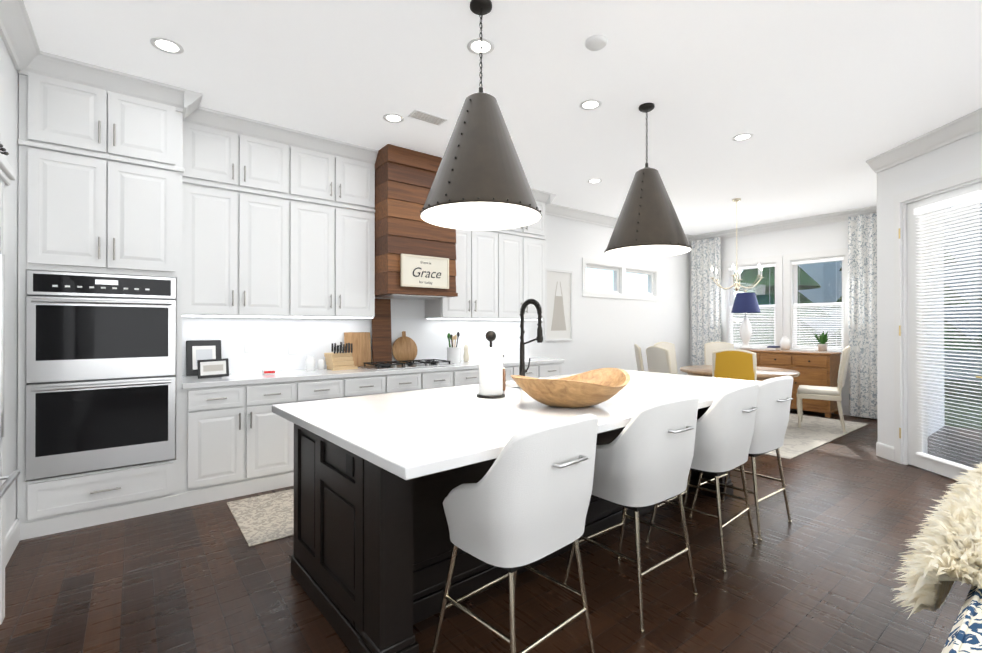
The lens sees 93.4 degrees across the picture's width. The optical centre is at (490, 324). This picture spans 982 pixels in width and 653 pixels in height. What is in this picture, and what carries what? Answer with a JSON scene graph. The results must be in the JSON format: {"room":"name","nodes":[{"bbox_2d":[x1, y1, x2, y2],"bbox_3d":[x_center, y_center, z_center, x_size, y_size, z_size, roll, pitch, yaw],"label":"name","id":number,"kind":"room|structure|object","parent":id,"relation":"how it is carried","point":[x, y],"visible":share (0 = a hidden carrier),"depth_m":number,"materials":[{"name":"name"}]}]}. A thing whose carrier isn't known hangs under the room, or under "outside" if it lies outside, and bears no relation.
{"room":"kitchen","nodes":[
{"label":"kitchen","id":0,"kind":"room"},
{"bbox_2d":[0,35,18,535],"bbox_3d":[-2.885,-0.178,2.662,0.150,3.070,1.720,0,0,-38],"label":"wall","id":1,"kind":"structure","parent":0,"point":[9,105],"depth_m":2.77,"materials":[{"name":"white paint"}]},
{"bbox_2d":[0,153,7,212],"bbox_3d":[-2.294,-0.621,1.401,0.982,0.206,0.916,0,0,-38],"label":"upper cabinet","id":2,"kind":"object","parent":1,"relation":"attached to","point":[7,173],"depth_m":2.09,"materials":[{"name":"white wood"}]},
{"bbox_2d":[0,144,8,154],"bbox_3d":[-2.496,-0.930,2.333,0.059,0.150,0.280,0,0,-38],"label":"wall decor","id":3,"kind":"object","parent":1,"relation":"attached to","point":[3,150],"visible":1,"depth_m":2.37,"materials":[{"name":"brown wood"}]},
{"bbox_2d":[5,519,19,566],"bbox_3d":[-2.662,1.285,2.506,0.017,0.139,0.970,0,0,-38],"label":"baseboard","id":4,"kind":"structure","parent":1,"relation":"attached to","point":[12,536],"depth_m":2.73,"materials":[{"name":"white paint"}]},
{"bbox_2d":[0,0,39,70],"bbox_3d":[-2.623,-1.646,2.546,0.114,0.134,0.910,0,0,-38],"label":"crown molding","id":5,"kind":"structure","parent":1,"relation":"attached to","point":[18,36],"depth_m":2.60,"materials":[{"name":"white paint"}]},
{"bbox_2d":[262,345,468,373],"bbox_3d":[-1.151,0.344,4.820,2.275,0.200,0.182,0,0,-38],"label":"kitchen items","id":6,"kind":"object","parent":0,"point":[310,363],"depth_m":4.43,"materials":[{"name":"white ceramic"}]},
{"bbox_2d":[0,409,981,652],"bbox_3d":[2.368,1.387,2.643,10.350,0.060,8.460,0,0,-38],"label":"floor","id":7,"kind":"structure","parent":0,"point":[817,575],"depth_m":2.40,"materials":[{"name":"brown wood"}]},
{"bbox_2d":[0,226,19,499],"bbox_3d":[-2.264,0.447,1.420,1.058,1.770,0.900,0,0,-38],"label":"refrigerator","id":8,"kind":"object","parent":7,"relation":"on","point":[8,482],"visible":1,"depth_m":1.77,"materials":[{"name":"grey metal"}]},
{"bbox_2d":[21,267,180,539],"bbox_3d":[-2.809,0.510,3.394,0.790,1.700,0.644,0,0,-38],"label":"tall cabinet","id":9,"kind":"object","parent":7,"relation":"on","point":[101,350],"depth_m":3.12,"materials":[{"name":"white"}]},
{"bbox_2d":[25,270,175,480],"bbox_3d":[-2.770,0.327,3.345,0.781,1.335,0.636,0,0,-38],"label":"wall oven","id":10,"kind":"object","parent":9,"relation":"in","point":[100,346],"depth_m":3.12,"materials":[{"name":"grey metal"}]},
{"bbox_2d":[177,383,256,507],"bbox_3d":[-2.282,0.921,3.806,0.476,0.880,0.634,0,0,-38],"label":"base cabinet","id":11,"kind":"object","parent":7,"relation":"on","point":[219,423],"depth_m":3.55,"materials":[{"name":"white wood"}]},
{"bbox_2d":[181,355,563,386],"bbox_3d":[-0.865,0.465,4.899,4.054,0.040,0.638,0,0,-38],"label":"countertop","id":12,"kind":"structure","parent":11,"relation":"on","point":[382,368],"depth_m":4.24,"materials":[{"name":"white stone"}]},
{"bbox_2d":[186,340,221,375],"bbox_3d":[-2.467,0.287,3.976,0.260,0.297,0.070,0,0,-38],"label":"photo frame","id":13,"kind":"object","parent":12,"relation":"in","point":[194,348],"depth_m":3.95,"materials":[{"name":"black"}]},
{"bbox_2d":[195,357,228,378],"bbox_3d":[-2.280,0.362,3.797,0.225,0.154,0.053,0,0,-29],"label":"photo frame","id":14,"kind":"object","parent":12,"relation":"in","point":[204,359],"depth_m":3.80,"materials":[{"name":"black wood"}]},
{"bbox_2d":[324,342,357,370],"bbox_3d":[-1.493,0.309,4.570,0.224,0.268,0.260,0,0,44],"label":"knife block","id":15,"kind":"object","parent":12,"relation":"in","point":[338,360],"visible":1,"depth_m":4.52,"materials":[{"name":"beige wood"}]},
{"bbox_2d":[344,331,372,366],"bbox_3d":[-1.386,0.264,4.819,0.280,0.359,0.058,0,0,-38],"label":"cutting board","id":16,"kind":"object","parent":12,"relation":"on","point":[361,341],"depth_m":4.82,"materials":[{"name":"brown wood"}]},
{"bbox_2d":[372,299,416,363],"bbox_3d":[-1.053,0.085,5.085,0.536,0.719,0.074,0,0,-35],"label":"cutting board","id":17,"kind":"object","parent":12,"relation":"on","point":[404,347],"depth_m":5.02,"materials":[{"name":"brown wood"}]},
{"bbox_2d":[359,358,454,370],"bbox_3d":[-0.873,0.419,4.873,0.890,0.050,0.445,0,0,-38],"label":"cooktop","id":18,"kind":"object","parent":12,"relation":"in","point":[427,363],"depth_m":4.75,"materials":[{"name":"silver metal"}]},
{"bbox_2d":[447,332,460,362],"bbox_3d":[-0.430,0.268,5.364,0.170,0.357,0.170,0,0,-38],"label":"utensil crock","id":19,"kind":"object","parent":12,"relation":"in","point":[454,354],"visible":1,"depth_m":5.31,"materials":[{"name":"white ceramic"}]},
{"bbox_2d":[227,489,293,546],"bbox_3d":[-1.360,1.355,3.454,0.960,0.008,0.880,0,0,-38],"label":"kitchen rug","id":20,"kind":"object","parent":7,"relation":"on","point":[261,519],"visible":0.46,"depth_m":3.25,"materials":[{"name":"beige carpet"}]},
{"bbox_2d":[257,379,304,492],"bbox_3d":[-1.989,0.922,4.032,0.514,0.880,0.634,0,0,-38],"label":"base cabinet","id":21,"kind":"object","parent":7,"relation":"on","point":[275,434],"depth_m":3.80,"materials":[{"name":"white wood"}]},
{"bbox_2d":[305,375,352,401],"bbox_3d":[-1.673,0.923,4.276,0.529,0.880,0.634,0,0,-38],"label":"base cabinet","id":22,"kind":"object","parent":7,"relation":"on","point":[341,386],"depth_m":4.08,"materials":[{"name":"white wood"}]},
{"bbox_2d":[353,375,392,396],"bbox_3d":[-1.353,0.924,4.523,0.529,0.880,0.634,0,0,-38],"label":"base cabinet","id":23,"kind":"object","parent":7,"relation":"on","point":[363,385],"depth_m":4.32,"materials":[{"name":"white wood"}]},
{"bbox_2d":[393,371,428,392],"bbox_3d":[-1.040,0.925,4.764,0.510,0.880,0.634,0,0,-38],"label":"base cabinet","id":24,"kind":"object","parent":7,"relation":"on","point":[403,381],"depth_m":4.56,"materials":[{"name":"white wood"}]},
{"bbox_2d":[429,367,460,388],"bbox_3d":[-0.736,0.926,4.999,0.509,0.880,0.634,0,0,-38],"label":"base cabinet","id":25,"kind":"object","parent":7,"relation":"on","point":[437,379],"depth_m":4.81,"materials":[{"name":"white wood"}]},
{"bbox_2d":[461,367,478,385],"bbox_3d":[-0.421,0.927,5.243,0.533,0.880,0.634,0,0,-38],"label":"base cabinet","id":26,"kind":"object","parent":7,"relation":"on","point":[469,375],"depth_m":5.00,"materials":[{"name":"white wood"}]},
{"bbox_2d":[286,407,732,652],"bbox_3d":[0.498,0.918,2.993,3.060,0.879,1.322,0,0,-40],"label":"kitchen island","id":27,"kind":"object","parent":7,"relation":"on","point":[378,478],"depth_m":2.10,"materials":[{"name":"black wood"}]},
{"bbox_2d":[272,371,760,482],"bbox_3d":[0.504,0.458,2.972,3.200,0.040,1.440,0,0,-40],"label":"island countertop","id":28,"kind":"structure","parent":27,"relation":"on","point":[409,435],"depth_m":2.18,"materials":[{"name":"white stone"}]},
{"bbox_2d":[477,331,504,398],"bbox_3d":[-0.001,0.237,2.796,0.170,0.398,0.170,0,0,-38],"label":"paper towel holder","id":29,"kind":"object","parent":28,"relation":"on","point":[490,372],"visible":1,"depth_m":2.74,"materials":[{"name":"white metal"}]},
{"bbox_2d":[503,355,505,390],"bbox_3d":[0.048,0.320,3.006,0.076,0.235,0.178,0,0,15],"label":"soap bottles","id":30,"kind":"object","parent":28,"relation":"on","point":[504,379],"visible":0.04,"depth_m":3.03,"materials":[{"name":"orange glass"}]},
{"bbox_2d":[519,299,542,375],"bbox_3d":[0.318,0.121,3.566,0.103,0.635,0.247,0,0,-40],"label":"faucet","id":31,"kind":"object","parent":28,"relation":"on","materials":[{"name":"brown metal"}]},
{"bbox_2d":[511,368,629,407],"bbox_3d":[0.424,0.340,2.479,0.602,0.190,0.490,0,0,-38],"label":"wooden bowl","id":32,"kind":"object","parent":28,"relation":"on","point":[593,387],"visible":1,"depth_m":2.35,"materials":[{"name":"brown wood"}]},
{"bbox_2d":[504,363,519,380],"bbox_3d":[-0.097,0.928,5.493,0.534,0.880,0.634,0,0,-38],"label":"base cabinet","id":33,"kind":"object","parent":7,"relation":"on","point":[514,370],"depth_m":5.36,"materials":[{"name":"white wood"}]},
{"bbox_2d":[432,414,597,652],"bbox_3d":[0.104,0.845,1.817,0.567,1.017,0.571,0,0,-38],"label":"stool","id":34,"kind":"object","parent":7,"relation":"on","point":[524,501],"visible":1,"depth_m":1.59,"materials":[{"name":"white plastic"}]},
{"bbox_2d":[525,363,544,377],"bbox_3d":[0.228,0.929,5.743,0.534,0.880,0.634,0,0,-38],"label":"base cabinet","id":35,"kind":"object","parent":7,"relation":"on","point":[536,370],"depth_m":5.59,"materials":[{"name":"white wood"}]},
{"bbox_2d":[545,363,561,376],"bbox_3d":[0.532,0.930,5.978,0.483,0.880,0.634,0,0,-38],"label":"base cabinet","id":36,"kind":"object","parent":7,"relation":"on","point":[551,369],"depth_m":5.77,"materials":[{"name":"white wood"}]},
{"bbox_2d":[563,395,698,633],"bbox_3d":[0.719,0.847,2.326,0.557,1.017,0.546,0,0,-38],"label":"stool","id":37,"kind":"object","parent":7,"relation":"on","point":[643,459],"visible":0.96,"depth_m":2.10,"materials":[{"name":"white fabric"},{"name":"polished nickel metal"}]},
{"bbox_2d":[645,382,758,573],"bbox_3d":[1.306,0.849,2.826,0.564,1.017,0.566,0,0,-38],"label":"stool","id":38,"kind":"object","parent":7,"relation":"on","point":[724,428],"visible":0.81,"depth_m":2.58,"materials":[{"name":"white fabric"},{"name":"polished nickel metal"}]},
{"bbox_2d":[689,376,792,541],"bbox_3d":[1.744,0.850,3.189,0.558,1.017,0.551,0,0,-38],"label":"stool","id":39,"kind":"object","parent":7,"relation":"on","point":[774,398],"visible":0.62,"depth_m":2.96,"materials":[{"name":"white fabric"},{"name":"polished nickel metal"}]},
{"bbox_2d":[741,349,841,417],"bbox_3d":[4.648,0.893,7.400,0.499,0.937,1.460,0,0,-38],"label":"sideboard","id":40,"kind":"object","parent":7,"relation":"on","point":[817,368],"visible":0.56,"depth_m":6.92,"materials":[{"name":"brown wood"}]},
{"bbox_2d":[731,290,759,348],"bbox_3d":[4.324,-0.084,7.848,0.440,0.994,0.440,0,0,-38],"label":"table lamp","id":41,"kind":"object","parent":40,"relation":"on","point":[745,303],"visible":1,"depth_m":7.76,"materials":[{"name":"white ceramic"}]},
{"bbox_2d":[766,336,790,349],"bbox_3d":[4.640,0.301,7.436,0.200,0.220,0.315,0,0,-38],"label":"decor","id":42,"kind":"object","parent":40,"relation":"on","point":[785,343],"visible":1,"depth_m":7.34,"materials":[{"name":"white ceramic"}]},
{"bbox_2d":[814,331,827,350],"bbox_3d":[5.027,0.253,7.002,0.198,0.312,0.239,0,0,-38],"label":"potted plant","id":43,"kind":"object","parent":40,"relation":"on","point":[822,340],"visible":1,"depth_m":6.95,"materials":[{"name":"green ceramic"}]},
{"bbox_2d":[765,413,867,458],"bbox_3d":[3.308,1.365,6.490,2.700,0.012,2.540,0,0,-38],"label":"dining rug","id":44,"kind":"object","parent":7,"relation":"on","point":[812,432],"visible":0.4,"depth_m":5.74,"materials":[{"name":"beige carpet"}]},
{"bbox_2d":[634,344,643,370],"bbox_3d":[2.320,0.817,6.534,0.570,1.077,0.470,0,0,14],"label":"dining chair","id":45,"kind":"object","parent":44,"relation":"on","point":[639,361],"visible":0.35,"depth_m":6.41,"materials":[{"name":"beige fabric"}]},
{"bbox_2d":[646,346,671,373],"bbox_3d":[2.337,0.815,5.956,0.570,1.077,0.470,0,0,-18],"label":"dining chair","id":46,"kind":"object","parent":44,"relation":"on","point":[658,359],"visible":0.27,"depth_m":5.82,"materials":[{"name":"beige fabric"}]},
{"bbox_2d":[654,342,677,373],"bbox_3d":[2.883,0.820,7.220,0.470,1.077,0.570,0,0,-26],"label":"dining chair","id":47,"kind":"object","parent":44,"relation":"on","point":[670,347],"visible":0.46,"depth_m":7.43,"materials":[{"name":"beige fabric"}]},
{"bbox_2d":[704,342,733,364],"bbox_3d":[3.633,0.820,7.282,0.470,1.077,0.570,0,0,16],"label":"dining chair","id":48,"kind":"object","parent":44,"relation":"on","point":[710,348],"visible":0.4,"depth_m":7.50,"materials":[{"name":"beige wood"}]},
{"bbox_2d":[712,349,756,380],"bbox_3d":[2.823,0.813,5.359,0.470,1.077,0.570,0,0,29],"label":"dining chair","id":49,"kind":"object","parent":44,"relation":"on","point":[735,364],"visible":0.35,"depth_m":5.12,"materials":[{"name":"yellow fabric"}]},
{"bbox_2d":[680,365,799,380],"bbox_3d":[3.337,0.984,6.274,1.430,0.743,1.430,0,0,-38],"label":"dining table","id":50,"kind":"object","parent":44,"relation":"on","point":[764,373],"visible":0.19,"depth_m":5.98,"materials":[{"name":"brown wood"}]},
{"bbox_2d":[796,346,850,431],"bbox_3d":[4.361,0.815,6.066,0.570,1.077,0.470,0,0,36],"label":"dining chair","id":51,"kind":"object","parent":44,"relation":"on","point":[819,392],"visible":1,"depth_m":5.88,"materials":[{"name":"beige wood"}]},
{"bbox_2d":[891,462,981,652],"bbox_3d":[2.031,0.869,1.256,2.480,0.965,1.213,0,0,-38],"label":"sofa","id":52,"kind":"object","parent":7,"relation":"on","point":[946,544],"visible":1,"depth_m":1.22,"materials":[{"name":"fabric"}]},
{"bbox_2d":[23,0,981,234],"bbox_3d":[2.368,-1.764,2.655,10.350,0.100,8.460,0,0,-38],"label":"ceiling","id":53,"kind":"structure","parent":0,"point":[822,101],"depth_m":3.19,"materials":[{"name":"white paint"}]},
{"bbox_2d":[150,37,183,54],"bbox_3d":[-1.989,-1.709,2.841,0.168,0.005,0.168,0,0,7],"label":"recessed light","id":54,"kind":"object","parent":53,"relation":"in","point":[166,45],"depth_m":2.84,"materials":[{"name":"white paint"}]},
{"bbox_2d":[383,113,403,122],"bbox_3d":[-0.807,-1.706,3.830,0.168,0.005,0.168,0,0,7],"label":"recessed light","id":55,"kind":"object","parent":53,"relation":"in","point":[390,117],"depth_m":3.83,"materials":[{"name":"white paint"}]},
{"bbox_2d":[407,109,447,125],"bbox_3d":[-0.523,-1.704,3.822,0.300,0.009,0.140,0,0,-38],"label":"air vent","id":56,"kind":"object","parent":53,"relation":"in","point":[416,114],"depth_m":3.81,"materials":[{"name":"white metal"}]},
{"bbox_2d":[420,0,541,229],"bbox_3d":[-0.054,-1.141,2.476,0.648,1.145,0.647,0,0,-38],"label":"pendant light","id":57,"kind":"object","parent":53,"relation":"hanging from","point":[480,181],"visible":1,"depth_m":2.32,"materials":[{"name":"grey metal"}]},
{"bbox_2d":[467,38,494,54],"bbox_3d":[-0.063,-1.709,2.850,0.168,0.005,0.168,0,0,43],"label":"recessed light","id":58,"kind":"object","parent":53,"relation":"in","point":[473,46],"depth_m":2.85,"materials":[{"name":"white paint"}]},
{"bbox_2d":[579,99,601,109],"bbox_3d":[0.775,-1.706,3.598,0.168,0.005,0.168,0,0,7],"label":"recessed light","id":59,"kind":"object","parent":53,"relation":"in","point":[591,104],"depth_m":3.59,"materials":[{"name":"white paint"}]},
{"bbox_2d":[587,179,601,183],"bbox_3d":[1.232,-1.699,5.492,0.168,0.005,0.168,0,0,43],"label":"recessed light","id":60,"kind":"object","parent":53,"relation":"in","point":[592,181],"depth_m":5.50,"materials":[{"name":"white paint"}]},
{"bbox_2d":[585,34,606,50],"bbox_3d":[0.636,-1.697,2.796,0.128,0.029,0.128,0,0,25],"label":"smoke detector","id":61,"kind":"object","parent":53,"relation":"in","point":[597,42],"depth_m":2.77,"materials":[{"name":"white paint"}]},
{"bbox_2d":[604,103,691,257],"bbox_3d":[1.220,-1.136,3.624,0.648,1.145,0.647,0,0,-38],"label":"pendant light","id":62,"kind":"object","parent":53,"relation":"hanging from","point":[648,224],"visible":1,"depth_m":3.47,"materials":[{"name":"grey metal"}]},
{"bbox_2d":[711,198,763,290],"bbox_3d":[3.337,-1.074,6.281,0.675,1.249,0.685,0,0,-38],"label":"chandelier","id":63,"kind":"object","parent":53,"relation":"hanging from","point":[737,285],"visible":1,"depth_m":6.27,"materials":[{"name":"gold metal"}]},
{"bbox_2d":[732,133,752,140],"bbox_3d":[2.294,-1.704,4.215,0.168,0.005,0.168,0,0,7],"label":"recessed light","id":64,"kind":"object","parent":53,"relation":"in","point":[745,136],"depth_m":4.21,"materials":[{"name":"white paint"}]},
{"bbox_2d":[375,214,689,374],"bbox_3d":[-0.171,-0.166,5.938,10.350,3.070,0.150,0,0,-38],"label":"wall","id":65,"kind":"structure","parent":0,"point":[609,332],"depth_m":7.37,"materials":[{"name":"white paint"}]},
{"bbox_2d":[21,55,180,274],"bbox_3d":[-2.812,-1.026,3.404,0.790,1.360,0.634,0,0,-38],"label":"upper cabinet","id":66,"kind":"object","parent":65,"relation":"attached to","point":[161,225],"depth_m":3.12,"materials":[{"name":"white wood"}]},
{"bbox_2d":[181,103,248,318],"bbox_3d":[-2.361,-0.889,3.910,0.466,1.631,0.384,0,0,-38],"label":"upper cabinet","id":67,"kind":"object","parent":65,"relation":"attached to","point":[214,145],"depth_m":3.76,"materials":[{"name":"white wood"}]},
{"bbox_2d":[249,119,300,318],"bbox_3d":[-2.067,-0.888,4.137,0.530,1.631,0.384,0,0,-38],"label":"upper cabinet","id":68,"kind":"object","parent":65,"relation":"attached to","point":[274,152],"depth_m":4.03,"materials":[{"name":"white wood"}]},
{"bbox_2d":[301,135,344,318],"bbox_3d":[-1.746,-0.887,4.384,0.529,1.631,0.384,0,0,-38],"label":"upper cabinet","id":69,"kind":"object","parent":65,"relation":"attached to","point":[322,160],"depth_m":4.28,"materials":[{"name":"white wood"}]},
{"bbox_2d":[345,143,376,318],"bbox_3d":[-1.452,-0.886,4.612,0.468,1.631,0.384,0,0,-38],"label":"upper cabinet","id":70,"kind":"object","parent":65,"relation":"attached to","point":[360,296],"depth_m":4.50,"materials":[{"name":"white wood"}]},
{"bbox_2d":[359,143,460,299],"bbox_3d":[-0.861,-1.015,4.863,0.793,1.375,0.708,0,0,-38],"label":"range hood","id":71,"kind":"object","parent":65,"relation":"attached to","point":[416,257],"depth_m":4.54,"materials":[{"name":"brown wood"}]},
{"bbox_2d":[421,230,476,318],"bbox_3d":[-0.472,-0.883,5.368,0.458,1.631,0.384,0,0,-38],"label":"upper cabinet","id":72,"kind":"object","parent":65,"relation":"attached to","point":[463,306],"depth_m":5.27,"materials":[{"name":"white wood"}]},
{"bbox_2d":[477,229,504,318],"bbox_3d":[-0.184,-0.882,5.590,0.522,1.631,0.384,0,0,-38],"label":"upper cabinet","id":73,"kind":"object","parent":65,"relation":"attached to","point":[490,243],"depth_m":5.49,"materials":[{"name":"white wood"}]},
{"bbox_2d":[505,225,528,318],"bbox_3d":[0.129,-0.882,5.832,0.522,1.631,0.384,0,0,-38],"label":"upper cabinet","id":74,"kind":"object","parent":65,"relation":"attached to","point":[516,239],"depth_m":5.73,"materials":[{"name":"white wood"}]},
{"bbox_2d":[529,191,548,318],"bbox_3d":[0.417,-0.881,6.055,0.458,1.631,0.384,0,0,-38],"label":"upper cabinet","id":75,"kind":"object","parent":65,"relation":"attached to","point":[536,230],"depth_m":5.95,"materials":[{"name":"white wood"}]},
{"bbox_2d":[544,268,572,340],"bbox_3d":[0.985,-0.273,6.715,0.570,1.030,0.029,0,0,-38],"label":"framed picture","id":76,"kind":"object","parent":65,"relation":"attached to","point":[558,322],"visible":0.88,"depth_m":6.71,"materials":[{"name":"white paper"}]},
{"bbox_2d":[545,203,691,243],"bbox_3d":[2.253,-1.627,7.647,4.129,0.134,0.114,0,0,-38],"label":"crown molding","id":77,"kind":"structure","parent":65,"relation":"attached to","point":[551,209],"depth_m":6.94,"materials":[{"name":"white paint"}]},
{"bbox_2d":[582,258,658,300],"bbox_3d":[2.149,-0.714,7.721,2.030,0.590,0.165,0,0,-38],"label":"window","id":78,"kind":"structure","parent":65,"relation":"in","point":[619,270],"depth_m":7.65,"materials":[{"name":"white paint"}]},
{"bbox_2d":[690,221,848,405],"bbox_3d":[4.943,-0.160,7.659,0.150,3.070,3.376,0,0,-38],"label":"wall","id":79,"kind":"structure","parent":0,"point":[828,236],"depth_m":7.63,"materials":[{"name":"white paint"}]},
{"bbox_2d":[722,255,782,348],"bbox_3d":[4.576,-0.300,8.094,0.199,1.695,1.030,0,0,-38],"label":"dining window","id":80,"kind":"structure","parent":79,"relation":"in","point":[728,318],"depth_m":8.02,"materials":[{"name":"white paint"}]},
{"bbox_2d":[689,210,876,240],"bbox_3d":[4.799,-1.615,7.614,0.137,0.036,3.194,0,0,-38],"label":"curtain rod","id":81,"kind":"object","parent":79,"relation":"attached to","point":[787,224],"visible":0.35,"depth_m":7.47,"materials":[{"name":"white paint"}]},
{"bbox_2d":[691,237,721,364],"bbox_3d":[3.988,-0.111,8.574,0.089,2.940,0.560,0,0,-38],"label":"curtain","id":82,"kind":"object","parent":81,"relation":"hanging from","point":[706,298],"visible":0.69,"depth_m":8.58,"materials":[{"name":"grey fabric"}]},
{"bbox_2d":[848,213,876,418],"bbox_3d":[5.498,-0.118,6.619,0.089,2.940,0.620,0,0,-38],"label":"curtain","id":83,"kind":"object","parent":81,"relation":"hanging from","point":[862,273],"visible":0.54,"depth_m":6.72,"materials":[{"name":"grey fabric"}]},
{"bbox_2d":[692,206,876,240],"bbox_3d":[4.874,-1.627,7.536,0.115,0.134,3.255,0,0,-38],"label":"crown molding","id":84,"kind":"structure","parent":79,"relation":"attached to","point":[872,208],"depth_m":7.54,"materials":[{"name":"white paint"}]},
{"bbox_2d":[784,248,848,359],"bbox_3d":[5.175,-0.303,7.318,0.199,1.695,0.950,0,0,-38],"label":"dining window","id":85,"kind":"structure","parent":79,"relation":"in","point":[791,281],"depth_m":7.35,"materials":[{"name":"white paint"}]},
{"bbox_2d":[833,405,865,417],"bbox_3d":[4.883,1.305,7.591,0.019,0.139,3.348,0,0,-38],"label":"baseboard","id":86,"kind":"structure","parent":79,"relation":"attached to","point":[845,409],"depth_m":6.98,"materials":[{"name":"white paint"}]},
{"bbox_2d":[877,131,981,456],"bbox_3d":[4.071,-0.174,3.923,0.150,3.070,1.780,0,0,2],"label":"wall","id":87,"kind":"structure","parent":0,"point":[962,155],"depth_m":4.65,"materials":[{"name":"white paint"}]},
{"bbox_2d":[866,108,981,173],"bbox_3d":[3.938,-1.641,3.942,1.202,0.134,1.433,0,0,-38],"label":"crown molding","id":88,"kind":"structure","parent":87,"relation":"attached to","point":[969,124],"depth_m":4.15,"materials":[{"name":"white paint"}]},
{"bbox_2d":[893,166,981,478],"bbox_3d":[4.059,0.041,4.044,0.179,2.639,1.083,0,0,2],"label":"patio door","id":89,"kind":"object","parent":87,"relation":"in","point":[911,220],"visible":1,"depth_m":4.24,"materials":[{"name":"white paint"}]},
{"bbox_2d":[927,209,944,436],"bbox_3d":[5.093,-0.168,5.548,2.493,3.070,0.150,0,0,-38],"label":"wall","id":90,"kind":"structure","parent":0,"point":[934,424],"depth_m":5.88,"materials":[{"name":"white paint"}]},
{"label":"outside","id":91,"kind":"structure","parent":0,"visible":0},
{"bbox_2d":[944,379,981,429],"bbox_3d":[7.977,1.725,14.072,50.000,0.050,37.000,0,0,-38],"label":"ground","id":92,"kind":"structure","parent":91,"point":[963,407],"depth_m":9.69,"materials":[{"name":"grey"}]},
{"bbox_2d":[733,219,981,350],"bbox_3d":[5.665,-2.611,11.356,14.043,8.600,17.700,0,0,-38],"label":"trees","id":93,"kind":"object","parent":92,"relation":"on","point":[806,283],"depth_m":11.96,"materials":[{"name":"green plant"}]},
{"bbox_2d":[743,203,981,380],"bbox_3d":[17.149,-2.343,16.116,7.800,8.100,13.600,0,0,-38],"label":"house","id":94,"kind":"structure","parent":92,"relation":"on","point":[820,277],"depth_m":14.27,"materials":[{"name":"grey"}]}
]}

